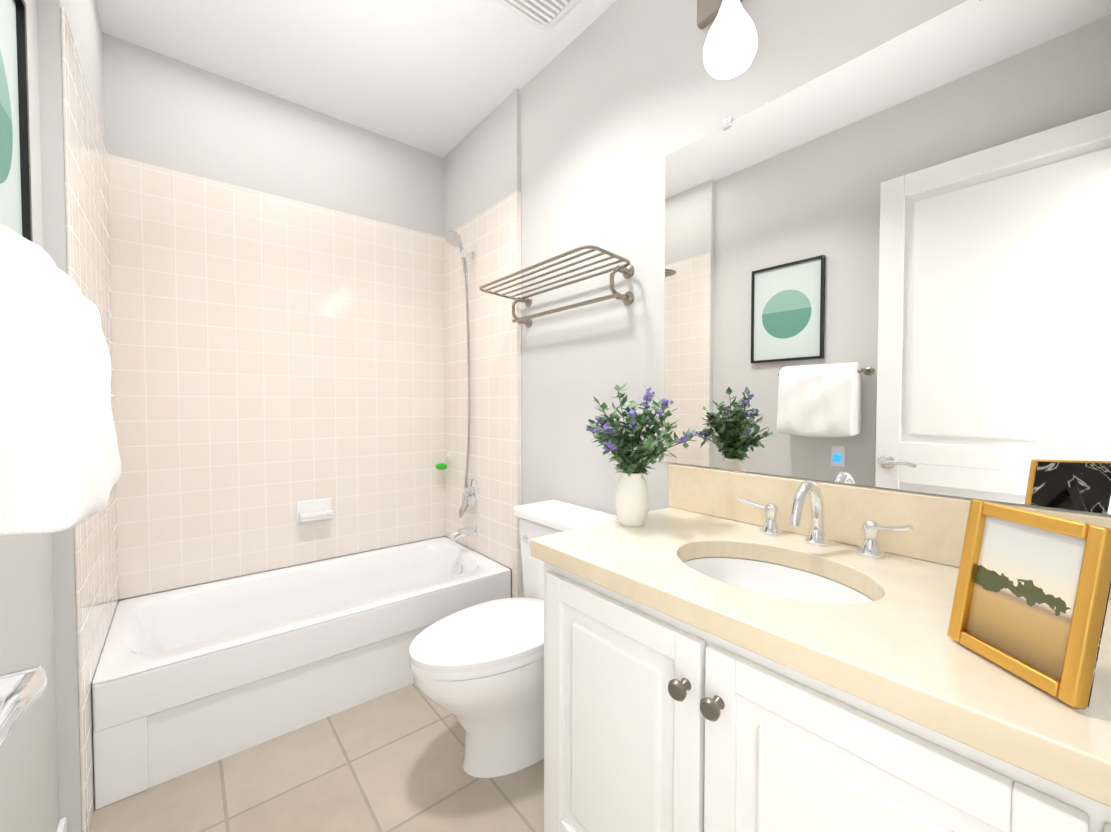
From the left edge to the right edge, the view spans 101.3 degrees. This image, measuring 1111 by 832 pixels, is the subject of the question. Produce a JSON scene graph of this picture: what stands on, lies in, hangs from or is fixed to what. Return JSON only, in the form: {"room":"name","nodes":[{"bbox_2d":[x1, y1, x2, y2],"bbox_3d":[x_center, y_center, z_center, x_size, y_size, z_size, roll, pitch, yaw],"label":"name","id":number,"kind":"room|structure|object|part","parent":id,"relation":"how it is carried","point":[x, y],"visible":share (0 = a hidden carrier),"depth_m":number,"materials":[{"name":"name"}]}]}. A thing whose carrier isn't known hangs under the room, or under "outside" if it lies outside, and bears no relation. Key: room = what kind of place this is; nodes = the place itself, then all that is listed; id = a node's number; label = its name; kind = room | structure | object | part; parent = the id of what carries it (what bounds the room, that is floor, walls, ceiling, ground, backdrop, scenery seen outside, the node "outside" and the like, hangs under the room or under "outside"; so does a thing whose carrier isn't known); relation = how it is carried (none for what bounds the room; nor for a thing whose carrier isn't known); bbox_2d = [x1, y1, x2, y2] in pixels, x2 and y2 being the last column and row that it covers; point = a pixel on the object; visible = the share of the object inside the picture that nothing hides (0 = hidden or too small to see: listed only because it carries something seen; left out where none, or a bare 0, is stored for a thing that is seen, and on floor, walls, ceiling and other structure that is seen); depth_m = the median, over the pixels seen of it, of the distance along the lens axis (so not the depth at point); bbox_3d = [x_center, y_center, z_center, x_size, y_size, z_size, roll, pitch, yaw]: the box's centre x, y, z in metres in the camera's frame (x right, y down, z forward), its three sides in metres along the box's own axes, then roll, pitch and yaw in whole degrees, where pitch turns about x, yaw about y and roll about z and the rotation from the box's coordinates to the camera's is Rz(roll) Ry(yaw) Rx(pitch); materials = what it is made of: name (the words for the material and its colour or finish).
{"room":"bathroom","nodes":[
{"label":"bathroom","id":0,"kind":"room"},
{"bbox_2d":[0,666,47,747],"bbox_3d":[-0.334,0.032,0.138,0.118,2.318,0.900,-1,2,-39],"label":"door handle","id":1,"kind":"structure","parent":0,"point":[21,692],"depth_m":0.44,"materials":[{"name":"silver metal"}]},
{"bbox_2d":[0,0,116,831],"bbox_3d":[-0.994,-0.177,0.736,0.140,2.730,2.890,-1,2,-39],"label":"wall","id":2,"kind":"structure","parent":0,"point":[29,792],"depth_m":1.16,"materials":[{"name":"white paint"}]},
{"bbox_2d":[0,0,32,241],"bbox_3d":[-0.994,-0.574,0.797,0.027,0.580,0.420,-1,2,-39],"label":"framed artwork","id":3,"kind":"object","parent":2,"relation":"attached to","point":[15,195],"visible":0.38,"depth_m":0.93,"materials":[{"name":"black"}]},
{"bbox_2d":[0,0,21,235],"bbox_3d":[-0.999,-0.574,0.793,0.015,0.552,0.392,-1,2,-39],"label":"print","id":4,"kind":"object","parent":3,"relation":"on","point":[10,10],"depth_m":0.90},
{"bbox_2d":[0,224,121,535],"bbox_3d":[-0.799,-0.040,0.689,0.178,0.401,0.473,-1,2,-39],"label":"towel","id":5,"kind":"object","parent":2,"relation":"attached to","point":[60,464],"visible":1,"depth_m":0.58,"materials":[{"name":"white fabric"}]},
{"bbox_2d":[56,817,66,831],"bbox_3d":[-1.003,1.131,0.838,0.014,0.110,0.968,-1,2,-39],"label":"baseboard","id":6,"kind":"structure","parent":2,"relation":"attached to","point":[62,825],"depth_m":1.19,"materials":[{"name":"white paint"}]},
{"bbox_2d":[60,7,93,831],"bbox_3d":[-1.327,0.055,1.266,0.008,2.240,0.142,-1,2,-39],"label":"wall tile strip","id":7,"kind":"object","parent":2,"relation":"attached to","point":[73,273],"visible":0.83,"depth_m":1.24,"materials":[{"name":"beige tile"}]},
{"bbox_2d":[74,43,118,681],"bbox_3d":[-1.609,-0.145,1.607,0.008,1.858,0.750,-1,2,-39],"label":"wall tiles","id":8,"kind":"structure","parent":2,"relation":"attached to","point":[94,250],"depth_m":1.54,"materials":[{"name":"beige tile"}]},
{"bbox_2d":[102,32,445,606],"bbox_3d":[-1.313,-0.219,2.406,1.760,2.730,0.100,-1,2,-39],"label":"wall","id":9,"kind":"structure","parent":0,"point":[163,111],"depth_m":2.21,"materials":[{"name":"white paint"}]},
{"bbox_2d":[108,154,444,599],"bbox_3d":[-1.271,-0.164,2.372,1.500,1.858,0.008,-1,2,-39],"label":"wall tile","id":10,"kind":"structure","parent":9,"relation":"attached to","point":[276,359],"depth_m":2.23,"materials":[{"name":"beige tile"}]},
{"bbox_2d":[296,498,332,522],"bbox_3d":[-1.240,0.493,2.360,0.170,0.110,0.075,-1,2,-39],"label":"soap dish","id":11,"kind":"object","parent":10,"relation":"attached to","point":[313,510],"visible":1,"depth_m":2.36,"materials":[{"name":"white ceramic"}]},
{"bbox_2d":[90,683,543,831],"bbox_3d":[-0.399,1.224,1.323,1.760,0.100,2.990,-1,2,-39],"label":"floor","id":12,"kind":"structure","parent":0,"point":[392,761],"depth_m":1.44,"materials":[{"name":"tile"}]},
{"bbox_2d":[92,537,510,809],"bbox_3d":[-1.030,0.963,2.104,1.483,0.382,0.749,-1,2,-39],"label":"bathtub","id":13,"kind":"object","parent":12,"relation":"on","point":[188,679],"visible":1,"depth_m":1.75,"materials":[{"name":"white ceramic"}]},
{"bbox_2d":[409,499,617,777],"bbox_3d":[-0.142,0.774,1.618,0.758,0.785,0.500,-1,2,-39],"label":"toilet","id":14,"kind":"object","parent":12,"relation":"on","point":[478,671],"visible":0.65,"depth_m":1.48,"materials":[{"name":"white ceramic"}]},
{"bbox_3d":[-0.217,0.742,1.556,0.564,0.060,0.388,-1,2,-39],"label":"seat","id":15,"kind":"part","parent":14,"relation":"part of","materials":[{"name":"white ceramic"}]},
{"bbox_3d":[-0.207,0.971,1.570,0.568,0.394,0.370,-1,2,-39],"label":"bowl","id":16,"kind":"part","parent":14,"relation":"part of","materials":[{"name":"white ceramic"}]},
{"bbox_3d":[0.069,0.607,1.786,0.207,0.370,0.468,-1,2,-39],"label":"tank","id":17,"kind":"part","parent":14,"relation":"part of","materials":[{"name":"white ceramic"}]},
{"bbox_3d":[0.064,0.399,1.777,0.227,0.043,0.500,-1,2,-39],"label":"lid","id":18,"kind":"part","parent":14,"relation":"part of","materials":[{"name":"white ceramic"}]},
{"bbox_2d":[531,464,1110,831],"bbox_3d":[0.499,0.671,0.946,0.626,1.023,1.088,-1,2,-39],"label":"bathroom vanity","id":19,"kind":"object","parent":12,"relation":"on","point":[728,651],"visible":1,"depth_m":0.80,"materials":[{"name":"white paint"}]},
{"bbox_3d":[0.001,0.718,1.136,0.020,0.650,0.055,-1,2,-39],"label":"door","id":20,"kind":"part","parent":19,"relation":"part of","materials":[{"name":"white paint"}]},
{"bbox_3d":[0.123,1.019,0.994,0.020,0.055,0.330,-1,2,-39],"label":"door","id":21,"kind":"part","parent":19,"relation":"part of","materials":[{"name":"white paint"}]},
{"bbox_3d":[0.123,0.722,0.988,0.018,0.470,0.260,-1,2,-39],"label":"door","id":22,"kind":"part","parent":19,"relation":"part of","materials":[{"name":"white paint"}]},
{"bbox_3d":[0.127,0.722,0.990,0.009,0.540,0.330,-1,2,-39],"label":"door","id":23,"kind":"part","parent":19,"relation":"part of","materials":[{"name":"white paint"}]},
{"bbox_3d":[0.123,0.425,0.980,0.020,0.055,0.330,-1,2,-39],"label":"door","id":24,"kind":"part","parent":19,"relation":"part of","materials":[{"name":"white paint"}]},
{"bbox_2d":[586,383,695,526],"bbox_3d":[0.225,0.106,1.324,0.293,0.413,0.298,-1,2,-39],"label":"plant","id":25,"kind":"object","parent":19,"relation":"on","point":[632,501],"visible":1,"depth_m":1.29,"materials":[{"name":"green plant"}]},
{"bbox_3d":[0.222,0.486,0.814,0.037,0.036,0.036,-1,2,-39],"label":"knob","id":26,"kind":"part","parent":19,"relation":"part of","materials":[{"name":"grey metal"}]},
{"bbox_3d":[0.244,0.726,0.838,0.020,0.650,0.055,-1,2,-39],"label":"door","id":27,"kind":"part","parent":19,"relation":"part of","materials":[{"name":"white paint"}]},
{"bbox_3d":[0.264,0.487,0.764,0.037,0.036,0.036,-1,2,-39],"label":"knob","id":28,"kind":"part","parent":19,"relation":"part of","materials":[{"name":"grey metal"}]},
{"bbox_3d":[0.286,0.727,0.788,0.020,0.650,0.055,-1,2,-39],"label":"door","id":29,"kind":"part","parent":19,"relation":"part of","materials":[{"name":"white paint"}]},
{"bbox_2d":[683,557,873,604],"bbox_3d":[0.458,0.434,0.982,0.335,0.132,0.443,-1,2,-39],"label":"sink","id":30,"kind":"object","parent":19,"relation":"in","point":[764,575],"depth_m":1.10,"materials":[{"name":"white ceramic"}]},
{"bbox_3d":[0.608,0.223,1.100,0.155,0.134,0.030,-1,2,-39],"label":"spout","id":31,"kind":"part","parent":19,"relation":"part of","materials":[{"name":"silver metal"}]},
{"bbox_3d":[0.655,0.300,1.140,0.056,0.035,0.056,-1,2,-39],"label":"spout","id":32,"kind":"part","parent":19,"relation":"part of","materials":[{"name":"silver metal"}]},
{"bbox_3d":[0.407,0.731,0.641,0.018,0.470,0.255,-1,2,-39],"label":"door","id":33,"kind":"part","parent":19,"relation":"part of","materials":[{"name":"white paint"}]},
{"bbox_3d":[0.410,0.731,0.644,0.009,0.540,0.325,-1,2,-39],"label":"door","id":34,"kind":"part","parent":19,"relation":"part of","materials":[{"name":"white paint"}]},
{"bbox_3d":[0.406,0.433,0.633,0.020,0.055,0.325,-1,2,-39],"label":"door","id":35,"kind":"part","parent":19,"relation":"part of","materials":[{"name":"white paint"}]},
{"bbox_2d":[947,499,1110,708],"bbox_3d":[0.651,0.234,0.592,0.113,0.207,0.162,9,1,-2],"label":"frame","id":36,"kind":"object","parent":19,"relation":"on","point":[1031,596],"visible":1,"depth_m":0.57,"materials":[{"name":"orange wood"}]},
{"bbox_3d":[0.526,0.734,0.493,0.020,0.650,0.055,-1,2,-39],"label":"door","id":37,"kind":"part","parent":19,"relation":"part of","materials":[{"name":"white paint"}]},
{"bbox_3d":[0.567,0.736,0.443,0.020,0.650,0.055,-1,2,-39],"label":"door","id":38,"kind":"part","parent":19,"relation":"part of","materials":[{"name":"white paint"}]},
{"bbox_2d":[96,0,615,157],"bbox_3d":[-0.399,-1.605,1.252,1.760,0.100,2.990,-1,2,-39],"label":"ceiling","id":39,"kind":"structure","parent":0,"point":[442,78],"depth_m":1.96,"materials":[{"name":"white paint"}]},
{"bbox_2d":[497,0,578,29],"bbox_3d":[-0.057,-1.554,1.642,0.300,0.021,0.300,-1,2,-39],"label":"ceiling vent","id":40,"kind":"object","parent":39,"relation":"in","point":[545,14],"visible":1,"depth_m":1.74,"materials":[{"name":"white paint"}]},
{"bbox_2d":[443,88,519,597],"bbox_3d":[-0.432,-0.222,2.545,0.020,2.730,0.800,-1,2,-39],"label":"wall jog","id":41,"kind":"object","parent":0,"point":[481,167],"visible":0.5,"depth_m":2.44,"materials":[{"name":"white paint"}]},
{"bbox_2d":[443,194,511,568],"bbox_3d":[-0.454,-0.168,2.550,0.008,1.858,0.750,-1,2,-39],"label":"wall tile","id":42,"kind":"structure","parent":41,"relation":"attached to","point":[485,235],"depth_m":2.48,"materials":[{"name":"beige tile"}]},
{"bbox_2d":[436,452,449,469],"bbox_3d":[-0.686,0.276,2.774,0.084,0.105,0.076,-1,2,-39],"label":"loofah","id":43,"kind":"object","parent":42,"relation":"hanging from","point":[441,466],"visible":1,"depth_m":2.75,"materials":[{"name":"green plastic"}]},
{"bbox_2d":[445,230,478,540],"bbox_3d":[-0.527,-0.155,2.507,0.162,1.673,0.140,-1,2,-39],"label":"shower","id":44,"kind":"object","parent":42,"relation":"attached to","point":[470,490],"depth_m":2.52,"materials":[{"name":"silver metal"}]},
{"bbox_3d":[-0.514,0.651,2.512,0.150,0.060,0.046,-1,2,-39],"label":"spout","id":45,"kind":"part","parent":44,"relation":"part of","materials":[{"name":"silver metal"}]},
{"bbox_3d":[-0.512,0.468,2.535,0.031,0.093,0.018,-1,2,-39],"label":"lever","id":46,"kind":"part","parent":44,"relation":"part of","materials":[{"name":"silver metal"}]},
{"bbox_3d":[-0.517,-0.881,2.485,0.084,0.194,0.026,-1,2,-39],"label":"handle","id":47,"kind":"part","parent":44,"relation":"part of","materials":[{"name":"silver metal"}]},
{"bbox_3d":[-0.457,0.643,2.559,0.012,0.060,0.060,-1,2,-39],"label":"spout","id":48,"kind":"part","parent":44,"relation":"part of","materials":[{"name":"silver metal"}]},
{"bbox_2d":[511,191,516,597],"bbox_3d":[-0.203,0.030,2.249,0.008,2.240,0.042,-1,2,-39],"label":"wall tile strip","id":49,"kind":"object","parent":41,"relation":"attached to","point":[513,382],"visible":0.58,"depth_m":2.24,"materials":[{"name":"beige tile"}]},
{"bbox_2d":[516,190,521,597],"bbox_3d":[-0.179,0.031,2.236,0.028,2.240,0.008,-1,2,-39],"label":"trim","id":50,"kind":"object","parent":41,"relation":"attached to","point":[518,400],"visible":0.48,"depth_m":2.23,"materials":[{"name":"beige tile"}]},
{"bbox_2d":[520,0,1110,597],"bbox_3d":[0.276,-0.203,1.774,0.100,2.730,2.890,-1,2,-39],"label":"wall","id":51,"kind":"structure","parent":0,"point":[620,100],"depth_m":1.73,"materials":[{"name":"white paint"}]},
{"bbox_2d":[479,245,633,327],"bbox_3d":[-0.026,-0.495,1.855,0.256,0.161,0.742,-1,2,-39],"label":"shelf rail","id":52,"kind":"object","parent":51,"relation":"attached to","point":[627,271],"visible":1,"depth_m":1.76,"materials":[{"name":"silver metal"}]},
{"bbox_3d":[-0.184,-0.497,2.133,0.047,0.114,0.016,-1,2,-39],"label":"arm","id":53,"kind":"part","parent":52,"relation":"part of"},
{"bbox_3d":[-0.092,-0.565,1.800,0.010,0.010,0.730,-1,2,-39],"label":"rail","id":54,"kind":"part","parent":52,"relation":"part of","materials":[{"name":"silver metal"}]},
{"bbox_3d":[-0.059,-0.562,1.827,0.010,0.010,0.730,-1,2,-39],"label":"rail","id":55,"kind":"part","parent":52,"relation":"part of","materials":[{"name":"silver metal"}]},
{"bbox_3d":[-0.038,-0.560,1.844,0.227,0.029,0.742,-1,2,-39],"label":"frame","id":56,"kind":"part","parent":52,"relation":"part of","materials":[{"name":"silver metal"}]},
{"bbox_3d":[-0.024,-0.559,1.855,0.010,0.010,0.730,-1,2,-39],"label":"rail","id":57,"kind":"part","parent":52,"relation":"part of","materials":[{"name":"silver metal"}]},
{"bbox_3d":[0.011,-0.556,1.884,0.010,0.010,0.730,-1,2,-39],"label":"rail","id":58,"kind":"part","parent":52,"relation":"part of","materials":[{"name":"silver metal"}]},
{"bbox_3d":[0.214,-0.485,1.645,0.047,0.114,0.016,-1,2,-39],"label":"arm","id":59,"kind":"part","parent":52,"relation":"part of"},
{"bbox_2d":[697,0,756,78],"bbox_3d":[0.703,-1.130,1.014,0.169,0.369,0.970,-1,2,-39],"label":"vanity light","id":60,"kind":"object","parent":51,"relation":"attached to","point":[730,49],"visible":1,"depth_m":1.23,"materials":[{"name":"white glass"}]},
{"bbox_3d":[0.757,-1.260,1.055,0.029,0.110,0.970,-1,2,-39],"label":"plate","id":61,"kind":"part","parent":60,"relation":"part of","materials":[{"name":"silver metal"}]},
{"bbox_2d":[664,0,1110,514],"bbox_3d":[0.727,-0.361,1.126,0.011,1.058,1.118,-1,2,-39],"label":"mirror","id":62,"kind":"object","parent":51,"relation":"attached to","point":[887,264],"visible":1,"depth_m":1.02,"materials":[{"name":"clear glass"}]}
]}

